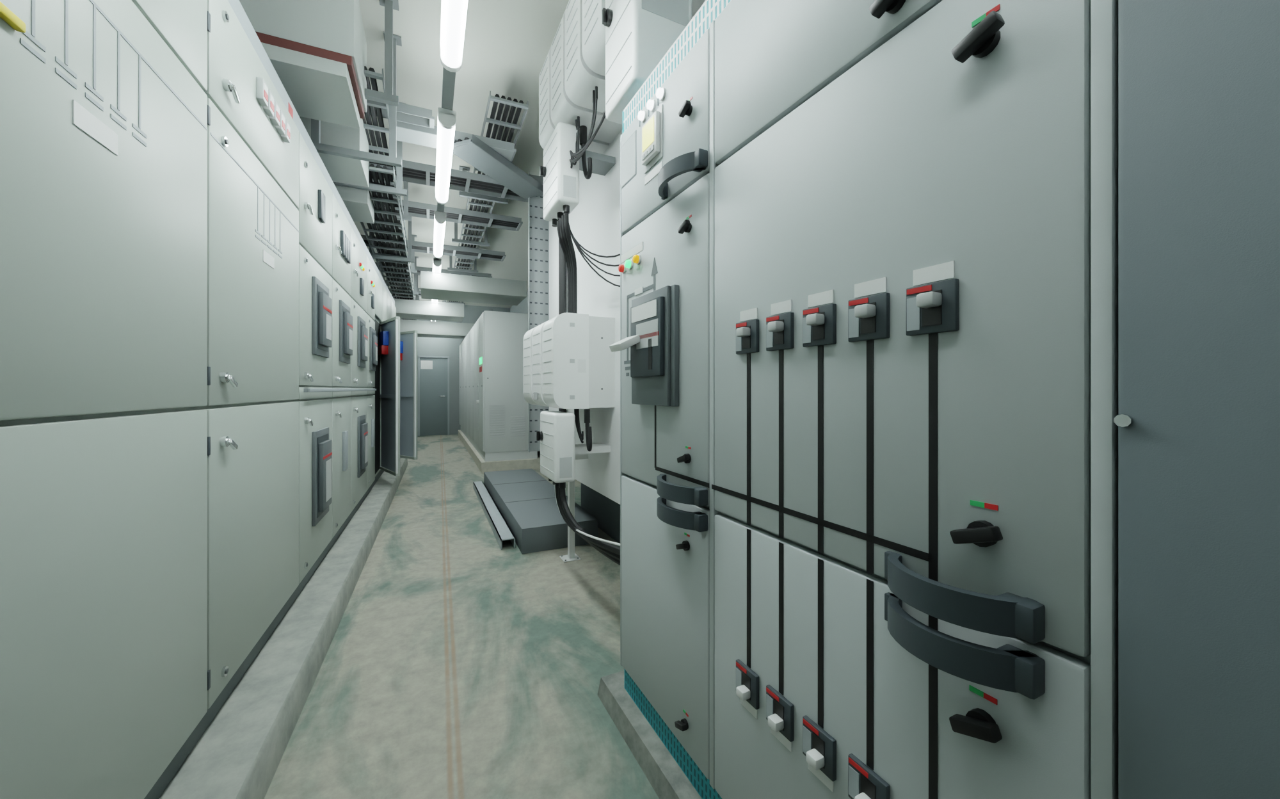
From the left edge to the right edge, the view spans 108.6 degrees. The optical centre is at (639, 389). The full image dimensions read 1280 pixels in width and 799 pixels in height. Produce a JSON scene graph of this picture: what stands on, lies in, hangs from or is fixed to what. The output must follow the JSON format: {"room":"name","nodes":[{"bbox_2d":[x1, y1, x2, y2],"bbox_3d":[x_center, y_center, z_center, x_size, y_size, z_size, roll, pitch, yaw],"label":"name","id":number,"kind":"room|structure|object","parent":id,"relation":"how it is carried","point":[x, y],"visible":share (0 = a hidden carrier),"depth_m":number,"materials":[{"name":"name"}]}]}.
{"room":"electrical switchgear room","nodes":[
{"label":"electrical switchgear room","id":0,"kind":"room"},
{"bbox_2d":[401,304,510,435],"bbox_3d":[-5.220,-0.525,12.128,3.870,3.450,0.200,0,0,-25],"label":"wall","id":1,"kind":"structure","parent":0,"point":[426,346],"depth_m":12.16,"materials":[{"name":"grey paint"}]},
{"bbox_2d":[417,355,449,435],"bbox_3d":[-5.353,0.170,11.951,0.740,2.060,0.110,0,0,-25],"label":"door","id":2,"kind":"structure","parent":1,"relation":"in","point":[433,371],"depth_m":11.95,"materials":[{"name":"grey metal"}]},
{"bbox_2d":[353,0,568,307],"bbox_3d":[-1.778,-2.310,4.630,3.870,0.120,16.700,0,0,-25],"label":"ceiling","id":3,"kind":"structure","parent":0,"point":[507,43],"depth_m":3.35,"materials":[{"name":"white paint"}]},
{"bbox_2d":[311,0,508,304],"bbox_3d":[-2.969,-1.844,6.576,1.430,0.808,8.450,0,0,-25],"label":"support frame","id":4,"kind":"object","parent":3,"relation":"hanging from","point":[390,97],"visible":0.48,"depth_m":2.94,"materials":[{"name":"grey metal"}]},
{"bbox_2d":[239,0,374,223],"bbox_3d":[-2.329,-1.750,3.002,1.070,0.540,2.200,0,0,-25],"label":"air duct","id":5,"kind":"object","parent":4,"relation":"hanging from","point":[317,49],"visible":0.34,"depth_m":2.24,"materials":[{"name":"grey metal"}]},
{"bbox_2d":[360,65,543,319],"bbox_3d":[-3.496,-1.845,7.198,2.380,0.470,10.030,0,0,-25],"label":"cable tray","id":6,"kind":"object","parent":4,"relation":"hanging from","point":[493,157],"visible":0.51,"depth_m":4.09,"materials":[{"name":"galvanized metal"},{"name":"painted metal"},{"name":"rubber"}]},
{"bbox_2d":[431,0,467,321],"bbox_3d":[-2.183,-1.909,4.995,0.100,0.678,15.100,0,0,-25],"label":"fluorescent lights","id":7,"kind":"object","parent":3,"relation":"hanging from","point":[453,12],"visible":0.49,"depth_m":2.73,"materials":[{"name":"white plastic"}]},
{"bbox_2d":[393,270,526,338],"bbox_3d":[-3.736,-1.425,8.738,3.100,0.350,5.400,0,0,-25],"label":"ceiling beam","id":8,"kind":"object","parent":3,"relation":"attached to","point":[440,286],"visible":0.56,"depth_m":7.01,"materials":[{"name":"grey"}]},
{"bbox_2d":[264,434,659,798],"bbox_3d":[-1.778,1.260,4.630,3.870,0.120,16.700,0,0,-25],"label":"floor","id":9,"kind":"structure","parent":0,"point":[456,664],"depth_m":1.96,"materials":[{"name":"concrete"}]},
{"bbox_2d":[158,457,407,798],"bbox_3d":[-2.244,1.130,2.972,0.803,0.140,9.100,0,0,-23],"label":"concrete plinth","id":10,"kind":"object","parent":9,"relation":"on","point":[239,755],"visible":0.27,"depth_m":1.67,"materials":[{"name":"grey concrete"}]},
{"bbox_2d":[0,0,417,798],"bbox_3d":[-2.155,-0.158,3.008,0.994,2.435,9.004,0,0,-23],"label":"switchgear","id":11,"kind":"object","parent":10,"relation":"on","point":[208,370],"visible":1,"depth_m":1.13,"materials":[{"name":"grey paint"}]},
{"bbox_2d":[472,480,515,549],"bbox_3d":[-1.486,1.163,4.539,0.105,0.075,2.370,0,0,-25],"label":"channel","id":12,"kind":"object","parent":9,"relation":"on","point":[501,530],"visible":1,"depth_m":4.12,"materials":[{"name":"grey metal"}]},
{"bbox_2d":[458,429,540,472],"bbox_3d":[-3.089,1.125,9.409,0.866,0.150,5.820,0,0,-25],"label":"kerb","id":13,"kind":"structure","parent":9,"relation":"on","point":[483,466],"depth_m":6.83,"materials":[{"name":"grey concrete"}]},
{"bbox_2d":[459,308,537,461],"bbox_3d":[-3.119,-0.070,9.402,0.826,2.240,5.708,0,0,-25],"label":"tall cabinet","id":14,"kind":"object","parent":13,"relation":"on","point":[493,407],"visible":0.98,"depth_m":6.83,"materials":[{"name":"grey metal"}]},
{"bbox_2d":[483,468,597,553],"bbox_3d":[-1.121,1.107,4.618,0.585,0.186,2.530,0,0,-25],"label":"platform","id":15,"kind":"object","parent":9,"relation":"on","point":[525,500],"visible":0.82,"depth_m":3.85,"materials":[{"name":"grey metal"}]},
{"bbox_2d":[549,0,705,562],"bbox_3d":[0.091,-0.524,2.531,0.530,3.448,3.960,0,0,-26],"label":"wall","id":16,"kind":"structure","parent":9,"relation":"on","point":[594,223],"depth_m":3.17,"materials":[{"name":"white paint"}]},
{"bbox_2d":[528,171,553,484],"bbox_3d":[-0.882,-0.550,4.323,0.323,2.900,0.054,0,0,-25],"label":"cable tray","id":17,"kind":"object","parent":16,"relation":"attached to","point":[538,228],"visible":0.24,"depth_m":4.31,"materials":[{"name":"grey galvanized metal"}]},
{"bbox_2d":[522,312,620,565],"bbox_3d":[-0.309,0.196,2.696,0.424,1.302,1.852,0,0,-26],"label":"electrical box","id":18,"kind":"object","parent":16,"relation":"attached to","point":[568,360],"visible":0.92,"depth_m":2.78,"materials":[{"name":"white plastic"}]},
{"bbox_2d":[538,0,691,412],"bbox_3d":[-0.196,-0.720,2.465,0.424,2.800,2.894,0,0,-26],"label":"electrical equipment box","id":19,"kind":"object","parent":16,"relation":"attached to","point":[601,53],"visible":0.9,"depth_m":2.43,"materials":[{"name":"white plastic"}]},
{"bbox_2d":[597,670,702,798],"bbox_3d":[0.773,1.167,0.653,0.675,0.066,2.900,0,0,-26],"label":"concrete plinth","id":20,"kind":"object","parent":9,"relation":"on","point":[667,778],"visible":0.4,"depth_m":1.49,"materials":[{"name":"grey concrete"}]},
{"bbox_2d":[609,0,1279,798],"bbox_3d":[0.755,0.041,0.616,0.741,2.186,2.750,0,0,-26],"label":"switchgear","id":21,"kind":"object","parent":20,"relation":"on","point":[948,345],"visible":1,"depth_m":0.65,"materials":[{"name":"grey paint"}]},
{"bbox_2d":[510,290,527,313],"bbox_3d":[-0.111,-0.525,5.396,0.200,3.450,16.300,0,0,-25],"label":"wall","id":22,"kind":"structure","parent":0,"point":[522,307],"depth_m":11.15,"materials":[{"name":"grey paint"}]}
]}

